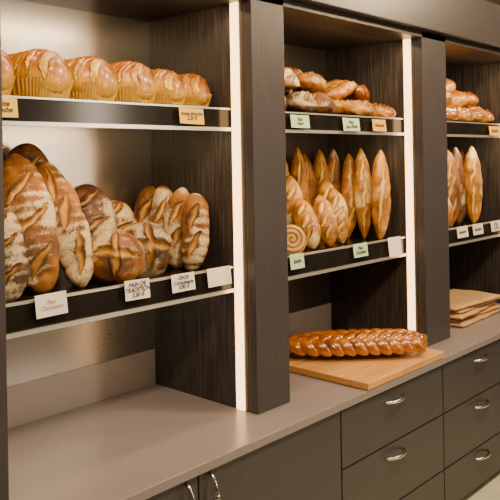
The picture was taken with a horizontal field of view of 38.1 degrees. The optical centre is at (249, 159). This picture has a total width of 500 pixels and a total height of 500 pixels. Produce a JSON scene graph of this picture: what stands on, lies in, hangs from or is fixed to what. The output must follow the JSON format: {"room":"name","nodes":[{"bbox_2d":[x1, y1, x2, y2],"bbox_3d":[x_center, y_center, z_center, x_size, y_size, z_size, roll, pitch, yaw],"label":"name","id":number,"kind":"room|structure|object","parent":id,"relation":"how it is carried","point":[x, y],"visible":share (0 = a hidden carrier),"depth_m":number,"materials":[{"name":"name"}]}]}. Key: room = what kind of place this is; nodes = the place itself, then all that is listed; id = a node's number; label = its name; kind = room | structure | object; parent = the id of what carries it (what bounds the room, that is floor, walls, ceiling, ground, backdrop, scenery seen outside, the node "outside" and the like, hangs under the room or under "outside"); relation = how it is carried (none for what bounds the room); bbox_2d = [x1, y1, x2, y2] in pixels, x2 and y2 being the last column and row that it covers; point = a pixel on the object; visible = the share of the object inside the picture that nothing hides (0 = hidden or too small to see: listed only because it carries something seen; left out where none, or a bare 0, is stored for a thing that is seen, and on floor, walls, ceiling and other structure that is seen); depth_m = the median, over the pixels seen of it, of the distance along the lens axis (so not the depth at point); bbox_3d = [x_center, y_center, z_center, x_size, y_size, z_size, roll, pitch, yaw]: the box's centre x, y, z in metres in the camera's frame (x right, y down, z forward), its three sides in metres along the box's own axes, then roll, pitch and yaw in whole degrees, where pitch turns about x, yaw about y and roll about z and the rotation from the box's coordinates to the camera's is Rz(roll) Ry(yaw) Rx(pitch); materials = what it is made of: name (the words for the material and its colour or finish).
{"room":"food shop","nodes":[
{"label":"food shop","id":0,"kind":"room"},
{"bbox_2d":[462,471,499,499],"bbox_3d":[1.602,1.327,1.264,4.600,0.050,9.000,-1,0,43],"label":"floor","id":1,"kind":"structure","parent":0,"point":[490,489],"depth_m":2.87,"materials":[{"name":"tile"}]},
{"bbox_2d":[145,412,340,499],"bbox_3d":[-0.330,1.048,1.941,0.632,0.575,1.173,-1,0,43],"label":"base cabinet","id":2,"kind":"object","parent":1,"relation":"on","point":[305,463],"visible":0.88,"depth_m":1.98,"materials":[{"name":"laminate"}]},
{"bbox_2d":[8,303,499,499],"bbox_3d":[0.276,0.737,2.619,0.617,0.024,4.200,-1,0,43],"label":"countertop","id":3,"kind":"structure","parent":2,"relation":"on","point":[146,442],"depth_m":1.94,"materials":[{"name":"laminate"}]},
{"bbox_2d":[0,0,289,499],"bbox_3d":[-0.425,0.130,1.949,0.475,1.215,1.065,-1,0,43],"label":"shelving unit","id":4,"kind":"object","parent":3,"relation":"on","point":[228,344],"visible":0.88,"depth_m":2.13,"materials":[{"name":"wood"}]},
{"bbox_2d":[1,49,14,94],"bbox_3d":[-0.643,-0.201,1.701,0.253,0.134,0.115,-1,0,41],"label":"loaf","id":5,"kind":"object","parent":4,"relation":"on","point":[8,77],"visible":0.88,"depth_m":1.63,"materials":[{"name":"food"}]},
{"bbox_2d":[2,96,17,117],"bbox_3d":[-0.544,-0.117,1.583,0.009,0.046,0.077,-1,0,43],"label":"price tag","id":6,"kind":"object","parent":4,"relation":"attached to","point":[9,104],"visible":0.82,"depth_m":1.60,"materials":[{"name":"beige paper"}]},
{"bbox_2d":[4,209,29,303],"bbox_3d":[-0.584,0.222,1.684,0.136,0.219,0.105,-1,0,28],"label":"loaf","id":7,"kind":"object","parent":4,"relation":"on","point":[17,269],"visible":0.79,"depth_m":1.66,"materials":[{"name":"brown food"}]},
{"bbox_2d":[6,143,48,165],"bbox_3d":[-0.598,0.142,1.962,0.147,0.379,0.098,-1,0,-11],"label":"loaf","id":8,"kind":"object","parent":4,"relation":"on","point":[29,151],"visible":0.22,"depth_m":1.97,"materials":[{"name":"brown food"}]},
{"bbox_2d":[3,153,59,293],"bbox_3d":[-0.560,0.155,1.829,0.135,0.347,0.186,-1,0,-38],"label":"loaf","id":9,"kind":"object","parent":4,"relation":"on","point":[26,194],"visible":0.81,"depth_m":1.80,"materials":[{"name":"brown food"}]},
{"bbox_2d":[8,48,73,98],"bbox_3d":[-0.548,-0.204,1.808,0.249,0.139,0.149,-1,0,37],"label":"loaf","id":10,"kind":"object","parent":4,"relation":"on","point":[38,72],"visible":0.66,"depth_m":1.73,"materials":[{"name":"food"}]},
{"bbox_2d":[34,290,67,318],"bbox_3d":[-0.458,0.333,1.668,0.009,0.053,0.083,-1,0,43],"label":"price tag","id":11,"kind":"object","parent":4,"relation":"attached to","point":[50,304],"visible":1,"depth_m":1.67,"materials":[{"name":"white paper"}]},
{"bbox_2d":[36,161,93,287],"bbox_3d":[-0.489,0.166,1.911,0.193,0.326,0.104,-1,0,39],"label":"loaf","id":12,"kind":"object","parent":4,"relation":"on","point":[72,228],"visible":0.81,"depth_m":1.87,"materials":[{"name":"brown food"}]},
{"bbox_2d":[65,56,118,100],"bbox_3d":[-0.454,-0.204,1.909,0.244,0.133,0.148,-1,0,37],"label":"loaf","id":13,"kind":"object","parent":4,"relation":"on","point":[94,78],"visible":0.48,"depth_m":1.83,"materials":[{"name":"food"}]},
{"bbox_2d":[74,184,116,237],"bbox_3d":[-0.459,0.198,2.046,0.169,0.261,0.115,-1,0,-20],"label":"loaf","id":14,"kind":"object","parent":4,"relation":"on","point":[97,208],"visible":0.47,"depth_m":2.04,"materials":[{"name":"brown food"}]},
{"bbox_2d":[91,228,144,284],"bbox_3d":[-0.358,0.261,1.925,0.160,0.152,0.132,-1,0,-20],"label":"boule","id":15,"kind":"object","parent":4,"relation":"on","point":[118,257],"visible":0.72,"depth_m":1.88,"materials":[{"name":"brown food"}]},
{"bbox_2d":[111,200,136,229],"bbox_3d":[-0.399,0.225,2.176,0.136,0.207,0.096,-1,0,-19],"label":"loaf","id":16,"kind":"object","parent":4,"relation":"on","point":[125,217],"visible":0.3,"depth_m":2.17,"materials":[{"name":"brown food"}]},
{"bbox_2d":[109,61,157,103],"bbox_3d":[-0.363,-0.205,2.011,0.237,0.133,0.144,-1,0,37],"label":"loaf","id":17,"kind":"object","parent":4,"relation":"on","point":[136,82],"visible":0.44,"depth_m":1.93,"materials":[{"name":"food"}]},
{"bbox_2d":[124,278,149,300],"bbox_3d":[-0.287,0.331,1.852,0.009,0.051,0.083,-1,0,43],"label":"price tag","id":18,"kind":"object","parent":4,"relation":"attached to","point":[139,288],"visible":1,"depth_m":1.85,"materials":[{"name":"white paper"}]},
{"bbox_2d":[133,186,155,221],"bbox_3d":[-0.326,0.204,2.287,0.093,0.242,0.078,-1,0,-19],"label":"loaf","id":19,"kind":"object","parent":4,"relation":"on","point":[143,203],"visible":0.35,"depth_m":2.27,"materials":[{"name":"brown food"}]},
{"bbox_2d":[123,222,173,277],"bbox_3d":[-0.298,0.259,2.051,0.170,0.170,0.134,-1,0,-20],"label":"boule","id":20,"kind":"object","parent":4,"relation":"on","point":[158,246],"visible":0.6,"depth_m":2.02,"materials":[{"name":"brown food"}]},
{"bbox_2d":[148,185,172,226],"bbox_3d":[-0.269,0.201,2.234,0.094,0.247,0.083,-1,0,-5],"label":"loaf","id":21,"kind":"object","parent":4,"relation":"on","point":[162,193],"visible":0.33,"depth_m":2.22,"materials":[{"name":"brown food"}]},
{"bbox_2d":[152,69,186,104],"bbox_3d":[-0.285,-0.201,2.103,0.233,0.125,0.137,-1,0,38],"label":"loaf","id":22,"kind":"object","parent":4,"relation":"on","point":[171,90],"visible":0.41,"depth_m":2.03,"materials":[{"name":"food"}]},
{"bbox_2d":[163,187,189,267],"bbox_3d":[-0.218,0.204,2.185,0.096,0.241,0.083,-1,0,-30],"label":"loaf","id":23,"kind":"object","parent":4,"relation":"on","point":[174,209],"visible":0.66,"depth_m":2.16,"materials":[{"name":"brown food"}]},
{"bbox_2d":[171,272,195,292],"bbox_3d":[-0.182,0.332,1.966,0.009,0.048,0.083,-1,0,43],"label":"price tag","id":24,"kind":"object","parent":4,"relation":"attached to","point":[184,281],"visible":1,"depth_m":1.97,"materials":[{"name":"white paper"}]},
{"bbox_2d":[179,107,203,124],"bbox_3d":[-0.161,-0.121,1.997,0.008,0.046,0.091,-1,0,43],"label":"price tag","id":25,"kind":"object","parent":4,"relation":"attached to","point":[187,115],"visible":1,"depth_m":2.00,"materials":[{"name":"beige paper"}]},
{"bbox_2d":[178,73,211,106],"bbox_3d":[-0.213,-0.200,2.184,0.224,0.119,0.117,-1,0,41],"label":"loaf","id":26,"kind":"object","parent":4,"relation":"on","point":[197,89],"visible":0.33,"depth_m":2.11,"materials":[{"name":"food"}]},
{"bbox_2d":[181,193,209,270],"bbox_3d":[-0.161,0.210,2.116,0.084,0.225,0.092,-1,0,2],"label":"loaf","id":27,"kind":"object","parent":4,"relation":"on","point":[195,216],"visible":1,"depth_m":2.10,"materials":[{"name":"brown food"}]},
{"bbox_2d":[207,265,231,287],"bbox_3d":[-0.088,0.333,2.068,0.009,0.052,0.093,-1,0,43],"label":"price tag","id":28,"kind":"object","parent":4,"relation":"attached to","point":[218,276],"visible":1,"depth_m":2.07,"materials":[{"name":"white paper"}]},
{"bbox_2d":[283,0,449,346],"bbox_3d":[0.281,0.118,2.711,0.475,1.215,1.013,-1,0,43],"label":"shelving unit","id":29,"kind":"object","parent":3,"relation":"on","point":[403,69],"visible":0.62,"depth_m":2.85,"materials":[{"name":"wood"}]},
{"bbox_2d":[286,163,289,176],"bbox_3d":[0.131,0.143,2.784,0.082,0.353,0.063,-1,0,3],"label":"loaf","id":30,"kind":"object","parent":29,"relation":"on","point":[287,169],"visible":0.02,"depth_m":2.78,"materials":[{"name":"brown food"}]},
{"bbox_2d":[286,175,303,224],"bbox_3d":[0.162,0.186,2.675,0.089,0.259,0.101,-1,0,-20],"label":"loaf","id":31,"kind":"object","parent":29,"relation":"on","point":[293,190],"visible":0.34,"depth_m":2.67,"materials":[{"name":"brown food"}]},
{"bbox_2d":[287,224,306,254],"bbox_3d":[0.138,0.266,2.418,0.104,0.102,0.046,-1,0,-6],"label":"roll","id":32,"kind":"object","parent":29,"relation":"on","point":[296,236],"visible":0.78,"depth_m":2.41,"materials":[{"name":"beige food"}]},
{"bbox_2d":[289,253,304,269],"bbox_3d":[0.151,0.325,2.325,0.009,0.048,0.070,-1,0,43],"label":"price tag","id":33,"kind":"object","parent":29,"relation":"attached to","point":[296,260],"visible":1,"depth_m":2.33,"materials":[{"name":"paper"}]},
{"bbox_2d":[290,147,308,202],"bbox_3d":[0.195,0.133,2.853,0.079,0.369,0.073,-1,0,-21],"label":"loaf","id":34,"kind":"object","parent":29,"relation":"on","point":[298,171],"visible":0.41,"depth_m":2.84,"materials":[{"name":"brown food"}]},
{"bbox_2d":[290,114,309,127],"bbox_3d":[0.162,-0.125,2.346,0.008,0.042,0.095,-1,0,43],"label":"price tag","id":35,"kind":"object","parent":29,"relation":"attached to","point":[297,121],"visible":1,"depth_m":2.35,"materials":[{"name":"paper"}]},
{"bbox_2d":[285,90,316,112],"bbox_3d":[0.156,-0.202,2.515,0.189,0.096,0.122,-1,0,41],"label":"loaf","id":36,"kind":"object","parent":29,"relation":"on","point":[302,101],"visible":0.59,"depth_m":2.45,"materials":[{"name":"beige food"}]},
{"bbox_2d":[284,67,299,90],"bbox_3d":[0.122,-0.280,2.503,0.127,0.081,0.127,-1,0,27],"label":"loaf","id":37,"kind":"object","parent":36,"relation":"on","point":[291,81],"visible":0.52,"depth_m":2.46,"materials":[{"name":"beige food"}]},
{"bbox_2d":[286,65,301,91],"bbox_3d":[0.111,-0.282,2.618,0.190,0.121,0.143,-1,0,-22],"label":"loaf","id":38,"kind":"object","parent":36,"relation":"on","point":[296,71],"visible":0.16,"depth_m":2.60,"materials":[{"name":"brown food"}]},
{"bbox_2d":[292,198,320,249],"bbox_3d":[0.203,0.227,2.587,0.083,0.178,0.111,-1,0,-38],"label":"loaf","id":39,"kind":"object","parent":29,"relation":"on","point":[303,215],"visible":0.94,"depth_m":2.56,"materials":[{"name":"brown food"}]},
{"bbox_2d":[302,153,316,205],"bbox_3d":[0.231,0.145,2.893,0.078,0.347,0.064,-1,0,33],"label":"loaf","id":40,"kind":"object","parent":29,"relation":"on","point":[310,174],"visible":0.33,"depth_m":2.88,"materials":[{"name":"brown food"}]},
{"bbox_2d":[297,71,326,91],"bbox_3d":[0.221,-0.270,2.733,0.143,0.121,0.193,-1,0,-4],"label":"loaf","id":41,"kind":"object","parent":29,"relation":"on","point":[306,72],"visible":0.06,"depth_m":2.67,"materials":[{"name":"brown food"}]},
{"bbox_2d":[313,149,328,189],"bbox_3d":[0.289,0.137,2.962,0.083,0.361,0.076,-1,0,-28],"label":"loaf","id":42,"kind":"object","parent":29,"relation":"on","point":[320,169],"visible":0.43,"depth_m":2.96,"materials":[{"name":"brown food"}]},
{"bbox_2d":[311,92,337,113],"bbox_3d":[0.242,-0.193,2.602,0.146,0.103,0.171,-1,0,8],"label":"loaf","id":43,"kind":"object","parent":29,"relation":"on","point":[325,104],"visible":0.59,"depth_m":2.53,"materials":[{"name":"brown food"}]},
{"bbox_2d":[298,73,325,92],"bbox_3d":[0.227,-0.276,2.618,0.092,0.074,0.138,-1,0,41],"label":"loaf","id":44,"kind":"object","parent":43,"relation":"on","point":[311,83],"visible":0.87,"depth_m":2.58,"materials":[{"name":"brown food"}]},
{"bbox_2d":[312,195,337,245],"bbox_3d":[0.274,0.222,2.656,0.081,0.184,0.096,-1,0,-30],"label":"loaf","id":45,"kind":"object","parent":29,"relation":"on","point":[323,210],"visible":0.84,"depth_m":2.63,"materials":[{"name":"brown food"}]},
{"bbox_2d":[316,178,334,197],"bbox_3d":[0.309,0.193,2.841,0.086,0.241,0.095,-1,0,-33],"label":"loaf","id":46,"kind":"object","parent":29,"relation":"on","point":[325,185],"visible":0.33,"depth_m":2.84,"materials":[{"name":"brown food"}]},
{"bbox_2d":[326,149,341,193],"bbox_3d":[0.342,0.134,2.976,0.072,0.364,0.085,-1,0,7],"label":"loaf","id":47,"kind":"object","parent":29,"relation":"on","point":[333,164],"visible":0.44,"depth_m":2.97,"materials":[{"name":"brown food"}]},
{"bbox_2d":[326,79,347,87],"bbox_3d":[0.311,-0.254,2.834,0.204,0.127,0.122,-1,0,-25],"label":"loaf","id":48,"kind":"object","parent":29,"relation":"on","point":[334,82],"visible":0.07,"depth_m":2.82,"materials":[{"name":"brown food"}]},
{"bbox_2d":[326,188,348,243],"bbox_3d":[0.330,0.210,2.740,0.091,0.208,0.082,-1,0,42],"label":"loaf","id":49,"kind":"object","parent":29,"relation":"on","point":[337,201],"visible":0.83,"depth_m":2.71,"materials":[{"name":"brown food"}]},
{"bbox_2d":[341,153,356,237],"bbox_3d":[0.408,0.144,2.926,0.083,0.340,0.080,-1,0,-11],"label":"loaf","id":50,"kind":"object","parent":29,"relation":"on","point":[348,166],"visible":0.64,"depth_m":2.91,"materials":[{"name":"brown food"}]},
{"bbox_2d":[342,118,359,130],"bbox_3d":[0.357,-0.125,2.557,0.009,0.046,0.100,-1,0,43],"label":"price tag","id":51,"kind":"object","parent":29,"relation":"attached to","point":[349,124],"visible":1,"depth_m":2.56,"materials":[{"name":"paper"}]},
{"bbox_2d":[334,99,370,115],"bbox_3d":[0.345,-0.195,2.685,0.207,0.074,0.089,-1,0,19],"label":"loaf","id":52,"kind":"object","parent":29,"relation":"on","point":[347,107],"visible":0.56,"depth_m":2.64,"materials":[{"name":"brown food"}]},
{"bbox_2d":[322,81,357,100],"bbox_3d":[0.331,-0.254,2.715,0.171,0.086,0.094,-1,0,-20],"label":"loaf","id":53,"kind":"object","parent":52,"relation":"on","point":[342,90],"visible":0.66,"depth_m":2.68,"materials":[{"name":"brown food"}]},
{"bbox_2d":[353,242,367,257],"bbox_3d":[0.395,0.322,2.589,0.009,0.048,0.088,-1,0,43],"label":"price tag","id":54,"kind":"object","parent":29,"relation":"attached to","point":[361,249],"visible":1,"depth_m":2.59,"materials":[{"name":"paper"}]},
{"bbox_2d":[353,148,371,238],"bbox_3d":[0.449,0.132,2.885,0.080,0.364,0.086,-1,0,12],"label":"loaf","id":55,"kind":"object","parent":29,"relation":"on","point":[362,178],"visible":0.96,"depth_m":2.86,"materials":[{"name":"brown food"}]},
{"bbox_2d":[360,100,373,115],"bbox_3d":[0.421,-0.182,2.763,0.110,0.091,0.184,-1,0,-14],"label":"loaf","id":56,"kind":"object","parent":29,"relation":"on","point":[369,105],"visible":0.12,"depth_m":2.71,"materials":[{"name":"brown food"}]},
{"bbox_2d":[372,119,386,130],"bbox_3d":[0.479,-0.129,2.689,0.008,0.044,0.090,-1,0,43],"label":"price tag","id":57,"kind":"object","parent":29,"relation":"attached to","point":[378,125],"visible":1,"depth_m":2.69,"materials":[{"name":"paper"}]},
{"bbox_2d":[371,149,390,239],"bbox_3d":[0.511,0.136,2.830,0.084,0.356,0.076,-1,0,-32],"label":"loaf","id":58,"kind":"object","parent":29,"relation":"on","point":[380,183],"visible":0.88,"depth_m":2.81,"materials":[{"name":"brown food"}]},
{"bbox_2d":[371,102,395,117],"bbox_3d":[0.487,-0.185,2.841,0.172,0.081,0.111,-1,0,41],"label":"loaf","id":59,"kind":"object","parent":29,"relation":"on","point":[380,110],"visible":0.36,"depth_m":2.78,"materials":[{"name":"brown food"}]},
{"bbox_2d":[344,85,369,100],"bbox_3d":[0.422,-0.245,2.869,0.095,0.098,0.193,-1,0,-12],"label":"loaf","id":60,"kind":"object","parent":59,"relation":"on","point":[361,92],"visible":0.41,"depth_m":2.80,"materials":[{"name":"food"}]},
{"bbox_2d":[387,236,402,256],"bbox_3d":[0.552,0.330,2.758,0.012,0.073,0.090,-1,0,43],"label":"price tag","id":61,"kind":"object","parent":29,"relation":"attached to","point":[394,243],"visible":1,"depth_m":2.76,"materials":[{"name":"white paper"}]},
{"bbox_2d":[289,348,443,390],"bbox_3d":[0.383,0.711,2.590,0.424,0.023,0.495,-1,0,43],"label":"cutting board","id":62,"kind":"object","parent":3,"relation":"on","point":[368,372],"visible":0.51,"depth_m":2.46,"materials":[{"name":"brown wood"}]},
{"bbox_2d":[289,328,427,356],"bbox_3d":[0.382,0.650,2.589,0.515,0.084,0.172,-1,0,-3],"label":"loaf","id":63,"kind":"object","parent":62,"relation":"on","point":[363,341],"visible":0.97,"depth_m":2.53,"materials":[{"name":"food"}]},
{"bbox_2d":[445,37,499,302],"bbox_3d":[0.946,0.106,3.429,0.475,1.215,0.945,-1,0,43],"label":"shelving unit","id":64,"kind":"object","parent":3,"relation":"on","point":[474,260],"visible":0.21,"depth_m":3.61,"materials":[{"name":"wood"}]},
{"bbox_2d":[448,199,452,226],"bbox_3d":[0.857,0.225,3.204,0.076,0.162,0.084,-1,0,-38],"label":"loaf","id":65,"kind":"object","parent":64,"relation":"on","point":[450,209],"visible":0.16,"depth_m":3.17,"materials":[{"name":"brown food"}]},
{"bbox_2d":[446,105,459,120],"bbox_3d":[0.869,-0.202,3.253,0.142,0.089,0.190,-1,0,8],"label":"bun","id":66,"kind":"object","parent":64,"relation":"on","point":[453,114],"visible":0.31,"depth_m":3.18,"materials":[{"name":"food"}]},
{"bbox_2d":[447,149,460,227],"bbox_3d":[0.908,0.128,3.274,0.086,0.355,0.087,-1,0,-32],"label":"loaf","id":67,"kind":"object","parent":64,"relation":"on","point":[454,191],"visible":0.59,"depth_m":3.25,"materials":[{"name":"brown food"}]},
{"bbox_2d":[451,147,465,225],"bbox_3d":[0.958,0.122,3.359,0.080,0.368,0.085,-1,0,15],"label":"loaf","id":68,"kind":"object","parent":64,"relation":"on","point":[455,152],"visible":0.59,"depth_m":3.34,"materials":[{"name":"brown food"}]},
{"bbox_2d":[456,226,468,237],"bbox_3d":[0.929,0.315,3.166,0.009,0.048,0.100,-1,0,43],"label":"price tag","id":69,"kind":"object","parent":64,"relation":"attached to","point":[462,231],"visible":1,"depth_m":3.17,"materials":[{"name":"white paper"}]},
{"bbox_2d":[459,149,466,219],"bbox_3d":[1.069,0.125,3.640,0.088,0.356,0.086,-1,0,-9],"label":"loaf","id":70,"kind":"object","parent":64,"relation":"on","point":[462,154],"visible":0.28,"depth_m":3.65,"materials":[{"name":"brown food"}]},
{"bbox_2d":[454,106,473,121],"bbox_3d":[0.963,-0.204,3.370,0.123,0.091,0.167,-1,0,-32],"label":"bun","id":71,"kind":"object","parent":64,"relation":"on","point":[466,115],"visible":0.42,"depth_m":3.30,"materials":[{"name":"brown food"}]},
{"bbox_2d":[449,90,469,106],"bbox_3d":[0.965,-0.282,3.463,0.149,0.105,0.181,-1,0,32],"label":"bun","id":72,"kind":"object","parent":71,"relation":"on","point":[461,99],"visible":0.44,"depth_m":3.40,"materials":[{"name":"brown food"}]},
{"bbox_2d":[463,146,482,223],"bbox_3d":[1.052,0.118,3.421,0.088,0.369,0.086,-1,0,-35],"label":"loaf","id":73,"kind":"object","parent":64,"relation":"on","point":[472,167],"visible":0.9,"depth_m":3.39,"materials":[{"name":"brown food"}]},
{"bbox_2d":[472,223,483,234],"bbox_3d":[1.031,0.313,3.276,0.009,0.048,0.100,-1,0,43],"label":"price tag","id":74,"kind":"object","parent":64,"relation":"attached to","point":[477,228],"visible":1,"depth_m":3.28,"materials":[{"name":"white paper"}]},
{"bbox_2d":[468,107,488,122],"bbox_3d":[1.067,-0.207,3.466,0.145,0.097,0.195,-1,0,14],"label":"bun","id":75,"kind":"object","parent":64,"relation":"on","point":[480,115],"visible":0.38,"depth_m":3.39,"materials":[{"name":"brown food"}]},
{"bbox_2d":[482,108,494,122],"bbox_3d":[1.125,-0.211,3.559,0.110,0.092,0.153,-1,0,-43],"label":"bun","id":76,"kind":"object","parent":64,"relation":"on","point":[491,119],"visible":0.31,"depth_m":3.50,"materials":[{"name":"food"}]},
{"bbox_2d":[489,126,499,135],"bbox_3d":[1.156,-0.137,3.419,0.008,0.044,0.119,-1,0,43],"label":"price tag","id":77,"kind":"object","parent":64,"relation":"attached to","point":[494,130],"visible":1,"depth_m":3.42,"materials":[{"name":"beige paper"}]},
{"bbox_2d":[490,220,499,231],"bbox_3d":[1.160,0.311,3.416,0.009,0.048,0.109,-1,0,43],"label":"price tag","id":78,"kind":"object","parent":64,"relation":"attached to","point":[495,225],"visible":1,"depth_m":3.41,"materials":[{"name":"white paper"}]},
{"bbox_3d":[0.801,-0.205,3.399,0.146,0.091,0.190,-1,0,26],"label":"bun","id":79,"kind":"object","parent":64,"relation":"on","visible":0},
{"bbox_2d":[446,90,452,104],"bbox_3d":[0.870,-0.280,3.359,0.114,0.099,0.151,-1,0,-29],"label":"bun","id":80,"kind":"object","parent":79,"relation":"on","point":[449,99],"visible":0.25,"depth_m":3.30,"materials":[{"name":"brown food"}]},
{"bbox_2d":[446,78,455,92],"bbox_3d":[0.903,-0.346,3.438,0.143,0.102,0.191,-1,0,17],"label":"bun","id":81,"kind":"object","parent":80,"relation":"on","point":[450,85],"visible":0.22,"depth_m":3.38,"materials":[{"name":"brown food"}]},
{"bbox_3d":[1.005,-0.210,3.647,0.146,0.093,0.196,-1,0,31],"label":"bun","id":82,"kind":"object","parent":64,"relation":"on","visible":0},
{"bbox_2d":[462,91,478,107],"bbox_3d":[1.053,-0.286,3.571,0.123,0.104,0.164,-1,0,-35],"label":"bun","id":83,"kind":"object","parent":82,"relation":"on","point":[474,100],"visible":0.3,"depth_m":3.50,"materials":[{"name":"food"}]},
{"bbox_2d":[450,309,499,326],"bbox_3d":[0.941,0.703,3.312,0.266,0.020,0.426,-1,0,40],"label":"paper bag","id":84,"kind":"object","parent":3,"relation":"on","point":[466,322],"visible":0.17,"depth_m":3.17,"materials":[{"name":"brown paper"}]},
{"bbox_2d":[450,304,499,321],"bbox_3d":[0.938,0.686,3.339,0.430,0.019,0.270,-1,0,-44],"label":"paper bag","id":85,"kind":"object","parent":84,"relation":"on","point":[492,307],"visible":0.07,"depth_m":3.28,"materials":[{"name":"brown paper"}]},
{"bbox_2d":[450,301,495,319],"bbox_3d":[0.925,0.668,3.312,0.270,0.021,0.427,-1,0,38],"label":"paper bag","id":86,"kind":"object","parent":85,"relation":"on","point":[461,316],"visible":0.09,"depth_m":3.15,"materials":[{"name":"brown paper"}]},
{"bbox_2d":[450,298,499,313],"bbox_3d":[0.945,0.651,3.349,0.267,0.020,0.429,-1,0,42],"label":"paper bag","id":87,"kind":"object","parent":86,"relation":"on","point":[467,309],"visible":0.14,"depth_m":3.19,"materials":[{"name":"brown paper"}]},
{"bbox_2d":[450,289,499,310],"bbox_3d":[0.937,0.634,3.326,0.422,0.021,0.266,-1,0,-43],"label":"paper bag","id":88,"kind":"object","parent":87,"relation":"on","point":[460,299],"visible":0.48,"depth_m":3.31,"materials":[{"name":"brown paper"}]},
{"bbox_2d":[340,366,443,499],"bbox_3d":[0.285,1.038,2.604,0.632,0.575,0.630,-1,0,43],"label":"base cabinet","id":89,"kind":"object","parent":1,"relation":"on","point":[391,440],"visible":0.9,"depth_m":2.41,"materials":[{"name":"laminate"}]},
{"bbox_2d":[441,339,499,499],"bbox_3d":[0.716,1.030,3.071,0.632,0.575,0.635,-1,0,43],"label":"base cabinet","id":90,"kind":"object","parent":1,"relation":"on","point":[470,381],"visible":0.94,"depth_m":2.81,"materials":[{"name":"laminate"}]},
{"bbox_2d":[485,0,499,4],"bbox_3d":[-0.069,0.156,2.792,0.100,2.350,9.000,-1,0,43],"label":"wall","id":91,"kind":"structure","parent":0,"point":[497,2],"depth_m":4.44,"materials":[{"name":"paint"}]},
{"bbox_2d":[7,349,155,428],"bbox_3d":[-0.578,0.683,2.102,0.018,0.115,0.769,-1,0,43],"label":"backsplash","id":92,"kind":"structure","parent":91,"relation":"attached to","point":[34,400],"depth_m":2.16,"materials":[{"name":"grey laminate"}]},
{"bbox_2d":[289,303,331,335],"bbox_3d":[0.062,0.671,2.793,0.018,0.115,0.823,-1,0,43],"label":"backsplash","id":93,"kind":"structure","parent":91,"relation":"attached to","point":[315,318],"depth_m":2.99,"materials":[{"name":"grey laminate"}]},
{"bbox_2d":[291,0,499,48],"bbox_3d":[0.325,-0.583,2.757,0.525,0.185,5.300,-1,0,43],"label":"trim","id":94,"kind":"structure","parent":91,"relation":"attached to","point":[472,21],"depth_m":2.80,"materials":[{"name":"laminate"}]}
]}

